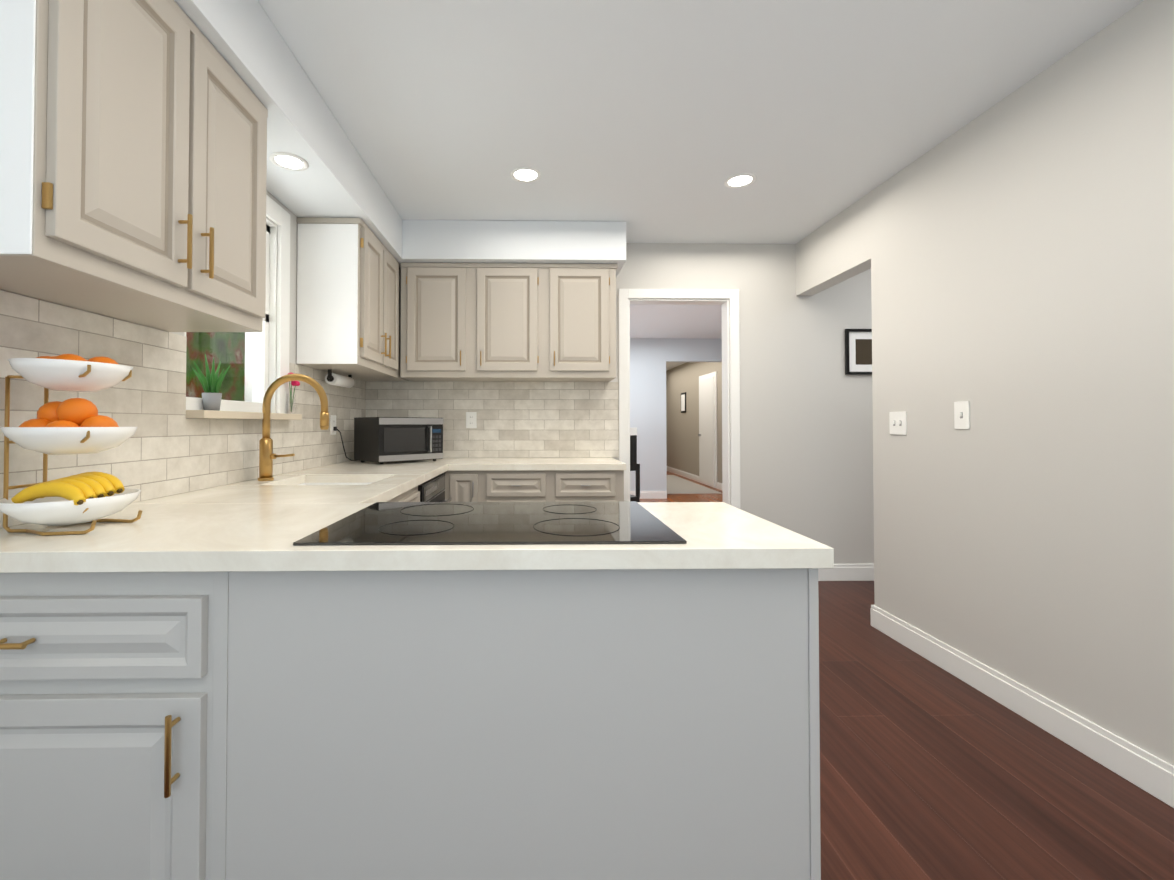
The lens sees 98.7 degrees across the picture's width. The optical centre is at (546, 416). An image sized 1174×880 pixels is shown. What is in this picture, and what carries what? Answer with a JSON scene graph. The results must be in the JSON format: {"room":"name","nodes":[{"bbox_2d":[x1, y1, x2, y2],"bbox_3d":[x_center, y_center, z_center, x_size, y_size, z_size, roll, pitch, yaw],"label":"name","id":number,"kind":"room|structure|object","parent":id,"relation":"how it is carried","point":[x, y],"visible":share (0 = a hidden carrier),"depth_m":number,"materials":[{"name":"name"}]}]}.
{"room":"kitchen","nodes":[
{"label":"kitchen","id":0,"kind":"room"},
{"bbox_2d":[2,190,365,419],"bbox_3d":[-1.360,-0.081,1.070,0.150,2.510,5.220,0,-1,-1],"label":"wall","id":1,"kind":"structure","parent":0,"point":[293,218],"depth_m":2.59,"materials":[{"name":"grey paint"}]},
{"bbox_2d":[0,0,267,331],"bbox_3d":[-1.101,-0.682,1.333,0.373,0.772,0.793,0,-1,-1],"label":"upper cabinet","id":2,"kind":"object","parent":1,"relation":"attached to","point":[133,155],"visible":1,"depth_m":1.17,"materials":[{"name":"beige paint"}]},
{"bbox_2d":[0,290,365,527],"bbox_3d":[-1.302,-0.001,2.259,0.008,0.557,2.856,0,-1,-1],"label":"wall tile","id":3,"kind":"structure","parent":1,"relation":"attached to","point":[167,448],"depth_m":1.63,"materials":[{"name":"beige tile"}]},
{"bbox_2d":[330,415,335,434],"bbox_3d":[-1.310,0.050,3.090,0.007,0.120,0.076,0,-1,-1],"label":"electrical outlet","id":4,"kind":"object","parent":3,"relation":"attached to","point":[333,422],"visible":1,"depth_m":3.08,"materials":[{"name":"white plastic"}]},
{"bbox_2d":[184,195,301,419],"bbox_3d":[-1.313,-0.507,2.176,0.165,1.036,0.745,0,-1,-1],"label":"window","id":5,"kind":"structure","parent":1,"relation":"in","point":[267,371],"depth_m":2.42,"materials":[{"name":"white wood"}]},
{"bbox_2d":[192,354,229,410],"bbox_3d":[-1.313,-0.135,1.962,0.103,0.225,0.163,0,-1,-1],"label":"potted plant","id":6,"kind":"object","parent":5,"relation":"on","point":[211,383],"visible":0.94,"depth_m":1.94,"materials":[{"name":"grey"}]},
{"bbox_2d":[285,372,299,412],"bbox_3d":[-1.264,-0.118,2.493,0.068,0.209,0.080,0,-1,-1],"label":"flower vase","id":7,"kind":"object","parent":5,"relation":"on","point":[295,383],"visible":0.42,"depth_m":2.50,"materials":[{"name":"clear glass"}]},
{"bbox_2d":[297,217,408,380],"bbox_3d":[-1.135,-0.653,3.167,0.373,0.772,1.061,0,-1,-1],"label":"upper cabinet","id":8,"kind":"object","parent":1,"relation":"attached to","point":[348,296],"visible":1,"depth_m":2.64,"materials":[{"name":"beige paint"}]},
{"bbox_2d":[325,369,353,387],"bbox_3d":[-1.246,-0.226,3.035,0.068,0.086,0.320,0,-1,-1],"label":"paper towel holder","id":9,"kind":"object","parent":8,"relation":"attached to","point":[331,378],"visible":1,"depth_m":2.95,"materials":[{"name":"white paper"}]},
{"bbox_2d":[174,0,405,263],"bbox_3d":[-1.119,-1.186,2.330,0.375,0.258,2.755,0,-1,-1],"label":"soffit","id":10,"kind":"structure","parent":0,"point":[336,179],"depth_m":1.98,"materials":[{"name":"white paint"}]},
{"bbox_2d":[269,152,308,170],"bbox_3d":[-1.069,-1.057,2.086,0.146,0.006,0.146,0,-1,-1],"label":"ceiling light","id":11,"kind":"object","parent":10,"relation":"attached to","point":[288,161],"visible":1,"depth_m":2.08,"materials":[{"name":"white glass"}]},
{"bbox_2d":[402,220,625,276],"bbox_3d":[-0.206,-1.167,3.526,1.464,0.258,0.398,0,-1,-1],"label":"soffit","id":12,"kind":"structure","parent":0,"point":[427,241],"depth_m":3.33,"materials":[{"name":"white paint"}]},
{"bbox_2d":[366,243,797,532],"bbox_3d":[0.843,-0.039,3.789,4.656,2.510,0.120,0,-1,-1],"label":"wall","id":13,"kind":"structure","parent":0,"point":[763,274],"depth_m":3.75,"materials":[{"name":"grey paint"}]},
{"bbox_2d":[400,263,475,381],"bbox_3d":[-0.747,-0.647,3.536,0.476,0.771,0.341,0,-1,-1],"label":"upper cabinet","id":14,"kind":"object","parent":13,"relation":"attached to","point":[436,298],"depth_m":3.37,"materials":[{"name":"beige paint"}]},
{"bbox_2d":[366,382,618,457],"bbox_3d":[-0.396,0.021,3.700,1.857,0.557,0.008,0,-1,-1],"label":"wall tile","id":15,"kind":"structure","parent":13,"relation":"attached to","point":[542,419],"depth_m":3.70,"materials":[{"name":"beige tile"}]},
{"bbox_2d":[466,412,476,427],"bbox_3d":[-0.553,0.025,3.689,0.076,0.120,0.007,0,-1,-1],"label":"electrical outlet","id":16,"kind":"object","parent":15,"relation":"attached to","point":[471,419],"visible":1,"depth_m":3.69,"materials":[{"name":"white plastic"}]},
{"bbox_2d":[472,263,543,381],"bbox_3d":[-0.266,-0.647,3.545,0.486,0.771,0.341,0,-1,-1],"label":"upper cabinet","id":17,"kind":"object","parent":13,"relation":"attached to","point":[501,322],"depth_m":3.38,"materials":[{"name":"beige paint"}]},
{"bbox_2d":[544,264,616,381],"bbox_3d":[0.222,-0.647,3.554,0.490,0.771,0.341,0,-1,-1],"label":"upper cabinet","id":18,"kind":"object","parent":13,"relation":"attached to","point":[580,299],"depth_m":3.39,"materials":[{"name":"beige paint"}]},
{"bbox_2d":[630,491,666,498],"bbox_3d":[-0.049,1.217,7.809,3.850,0.122,0.014,0,-1,-1],"label":"baseboard","id":19,"kind":"structure","parent":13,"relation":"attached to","point":[643,494],"depth_m":7.83,"materials":[{"name":"white wood"}]},
{"bbox_2d":[619,289,739,508],"bbox_3d":[0.982,0.135,3.788,0.898,2.163,0.156,0,-1,-1],"label":"door frame","id":20,"kind":"structure","parent":13,"relation":"attached to","point":[727,300],"depth_m":3.73,"materials":[{"name":"white wood"}]},
{"bbox_2d":[681,392,685,412],"bbox_3d":[3.033,-0.311,11.144,0.022,0.440,0.350,0,-1,-1],"label":"framed picture","id":21,"kind":"object","parent":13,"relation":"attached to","point":[683,402],"visible":1,"depth_m":11.10,"materials":[{"name":"black plastic"}]},
{"bbox_2d":[667,466,721,489],"bbox_3d":[3.087,1.227,8.433,0.014,0.122,9.123,0,-1,-1],"label":"baseboard","id":22,"kind":"structure","parent":13,"relation":"attached to","point":[682,473],"depth_m":10.90,"materials":[{"name":"white wood"}]},
{"bbox_2d":[698,371,716,488],"bbox_3d":[3.028,0.245,9.559,0.090,2.120,0.960,0,-1,-1],"label":"door","id":23,"kind":"structure","parent":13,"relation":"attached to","point":[707,434],"depth_m":9.43,"materials":[{"name":"white wood"}]},
{"bbox_2d":[818,564,873,580],"bbox_3d":[2.798,1.154,3.740,2.728,0.122,0.015,0,-1,-1],"label":"baseboard","id":24,"kind":"structure","parent":13,"relation":"attached to","point":[840,572],"depth_m":3.72,"materials":[{"name":"white wood"}]},
{"bbox_2d":[845,329,871,374],"bbox_3d":[2.387,-0.485,3.753,0.310,0.340,0.021,0,-1,-1],"label":"picture frame","id":25,"kind":"object","parent":13,"relation":"attached to","point":[858,351],"visible":0.65,"depth_m":3.75,"materials":[{"name":"black plastic"}]},
{"bbox_2d":[258,0,1143,370],"bbox_3d":[1.105,-1.314,5.747,6.320,0.100,14.740,0,-1,-1],"label":"ceiling","id":26,"kind":"structure","parent":0,"point":[654,120],"depth_m":2.07,"materials":[{"name":"white paint"}]},
{"bbox_2d":[510,167,540,182],"bbox_3d":[-0.113,-1.307,2.720,0.166,0.006,0.166,0,-1,-1],"label":"recessed light","id":27,"kind":"object","parent":26,"relation":"in","point":[525,174],"visible":1,"depth_m":2.71,"materials":[{"name":"white glass"}]},
{"bbox_2d":[724,173,755,187],"bbox_3d":[1.072,-1.306,2.785,0.166,0.006,0.166,0,-1,-1],"label":"recessed light","id":28,"kind":"object","parent":26,"relation":"in","point":[740,180],"visible":1,"depth_m":2.78,"materials":[{"name":"white"}]},
{"bbox_2d":[640,471,1173,879],"bbox_3d":[1.105,1.276,5.707,6.320,0.060,14.740,0,-1,-1],"label":"floor","id":29,"kind":"structure","parent":0,"point":[929,770],"depth_m":1.61,"materials":[{"name":"brown wood"}]},
{"bbox_2d":[0,572,223,879],"bbox_3d":[-0.965,0.741,1.249,0.645,0.872,0.553,0,-1,-1],"label":"base cabinet","id":30,"kind":"object","parent":29,"relation":"on","point":[112,683],"depth_m":0.98,"materials":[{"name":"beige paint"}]},
{"bbox_2d":[387,473,450,501],"bbox_3d":[-0.935,0.761,2.604,0.754,0.873,2.153,0,-1,-1],"label":"base cabinet","id":31,"kind":"object","parent":29,"relation":"on","point":[432,490],"visible":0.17,"depth_m":2.56,"materials":[{"name":"beige paint"}]},
{"bbox_2d":[0,458,833,572],"bbox_3d":[-0.383,0.398,2.334,1.848,0.236,2.725,0,-1,-1],"label":"countertop","id":32,"kind":"structure","parent":31,"relation":"on","point":[253,525],"depth_m":1.06,"materials":[{"name":"stone"}]},
{"bbox_2d":[0,354,141,535],"bbox_3d":[-1.115,0.058,1.180,0.236,0.408,0.254,0,-1,-1],"label":"fruit stand","id":33,"kind":"object","parent":32,"relation":"on","point":[70,426],"visible":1,"depth_m":1.13,"materials":[{"name":"white ceramic"}]},
{"bbox_2d":[258,373,328,480],"bbox_3d":[-1.105,0.044,2.199,0.302,0.467,0.062,0,-1,-1],"label":"faucet","id":34,"kind":"object","parent":32,"relation":"on","point":[267,456],"visible":1,"depth_m":2.19,"materials":[{"name":"gold metal"}]},
{"bbox_2d":[354,417,442,463],"bbox_3d":[-0.958,0.150,3.301,0.367,0.289,0.460,-1,-1,44],"label":"microwave","id":35,"kind":"object","parent":32,"relation":"on","point":[381,440],"visible":1,"depth_m":3.17,"materials":[{"name":"black plastic"}]},
{"bbox_2d":[333,427,356,460],"bbox_3d":[-1.275,0.176,3.188,0.067,0.228,0.223,0,-1,-1],"label":"cord","id":36,"kind":"object","parent":35,"relation":"attached to","point":[335,429],"visible":0.98,"depth_m":3.12,"materials":[{"name":"black plastic"}]},
{"bbox_2d":[293,501,686,545],"bbox_3d":[-0.117,0.260,1.283,0.797,0.007,0.530,0,-1,-1],"label":"cooktop","id":37,"kind":"object","parent":32,"relation":"in","point":[492,523],"visible":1,"depth_m":1.18,"materials":[{"name":"black glass"}]},
{"bbox_2d":[220,568,820,879],"bbox_3d":[-0.059,0.741,1.268,1.220,0.872,0.557,0,-1,-1],"label":"panel","id":38,"kind":"object","parent":29,"relation":"on","point":[544,724],"depth_m":1.01,"materials":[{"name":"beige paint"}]},
{"bbox_2d":[444,470,623,501],"bbox_3d":[-0.081,0.773,3.387,1.118,0.873,0.620,0,-1,-1],"label":"base cabinet","id":39,"kind":"object","parent":29,"relation":"on","point":[541,486],"visible":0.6,"depth_m":3.11,"materials":[{"name":"beige paint"}]},
{"bbox_2d":[630,428,639,501],"bbox_3d":[0.570,0.665,4.690,0.440,1.130,0.474,0,-1,-21],"label":"dining chair","id":40,"kind":"object","parent":29,"relation":"on","point":[634,466],"visible":0.19,"depth_m":4.55,"materials":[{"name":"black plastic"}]},
{"bbox_2d":[667,475,721,493],"bbox_3d":[2.442,1.307,9.932,0.950,0.008,3.100,0,-1,-1],"label":"rug","id":41,"kind":"object","parent":29,"relation":"on","point":[677,485],"visible":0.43,"depth_m":9.17,"materials":[{"name":"grey fabric"}]},
{"bbox_2d":[794,0,1173,765],"bbox_3d":[1.973,-0.080,1.132,0.120,2.510,5.220,0,-1,-1],"label":"wall","id":42,"kind":"structure","parent":0,"point":[1004,266],"depth_m":1.99,"materials":[{"name":"grey paint"}]},
{"bbox_2d":[889,411,906,434],"bbox_3d":[1.877,0.034,2.692,0.013,0.122,0.122,0,-1,-1],"label":"switch plate","id":43,"kind":"object","parent":42,"relation":"attached to","point":[897,423],"visible":1,"depth_m":2.68,"materials":[{"name":"white plastic"}]},
{"bbox_2d":[954,401,969,428],"bbox_3d":[1.885,-0.007,2.286,0.013,0.125,0.078,0,-1,-1],"label":"switch plate","id":44,"kind":"object","parent":42,"relation":"attached to","point":[961,414],"visible":1,"depth_m":2.28,"materials":[{"name":"white plastic"}]},
{"bbox_2d":[870,605,1173,807],"bbox_3d":[1.922,1.107,0.685,0.032,0.122,4.424,0,-1,-1],"label":"baseboard","id":45,"kind":"structure","parent":42,"relation":"attached to","point":[1148,772],"depth_m":1.90,"materials":[{"name":"white wood"}]},
{"label":"outside","id":46,"kind":"structure","parent":0,"visible":0},
{"bbox_2d":[186,332,244,400],"bbox_3d":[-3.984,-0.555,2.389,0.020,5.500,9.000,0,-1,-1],"label":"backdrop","id":47,"kind":"structure","parent":46,"point":[193,349],"depth_m":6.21,"materials":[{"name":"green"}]}
]}

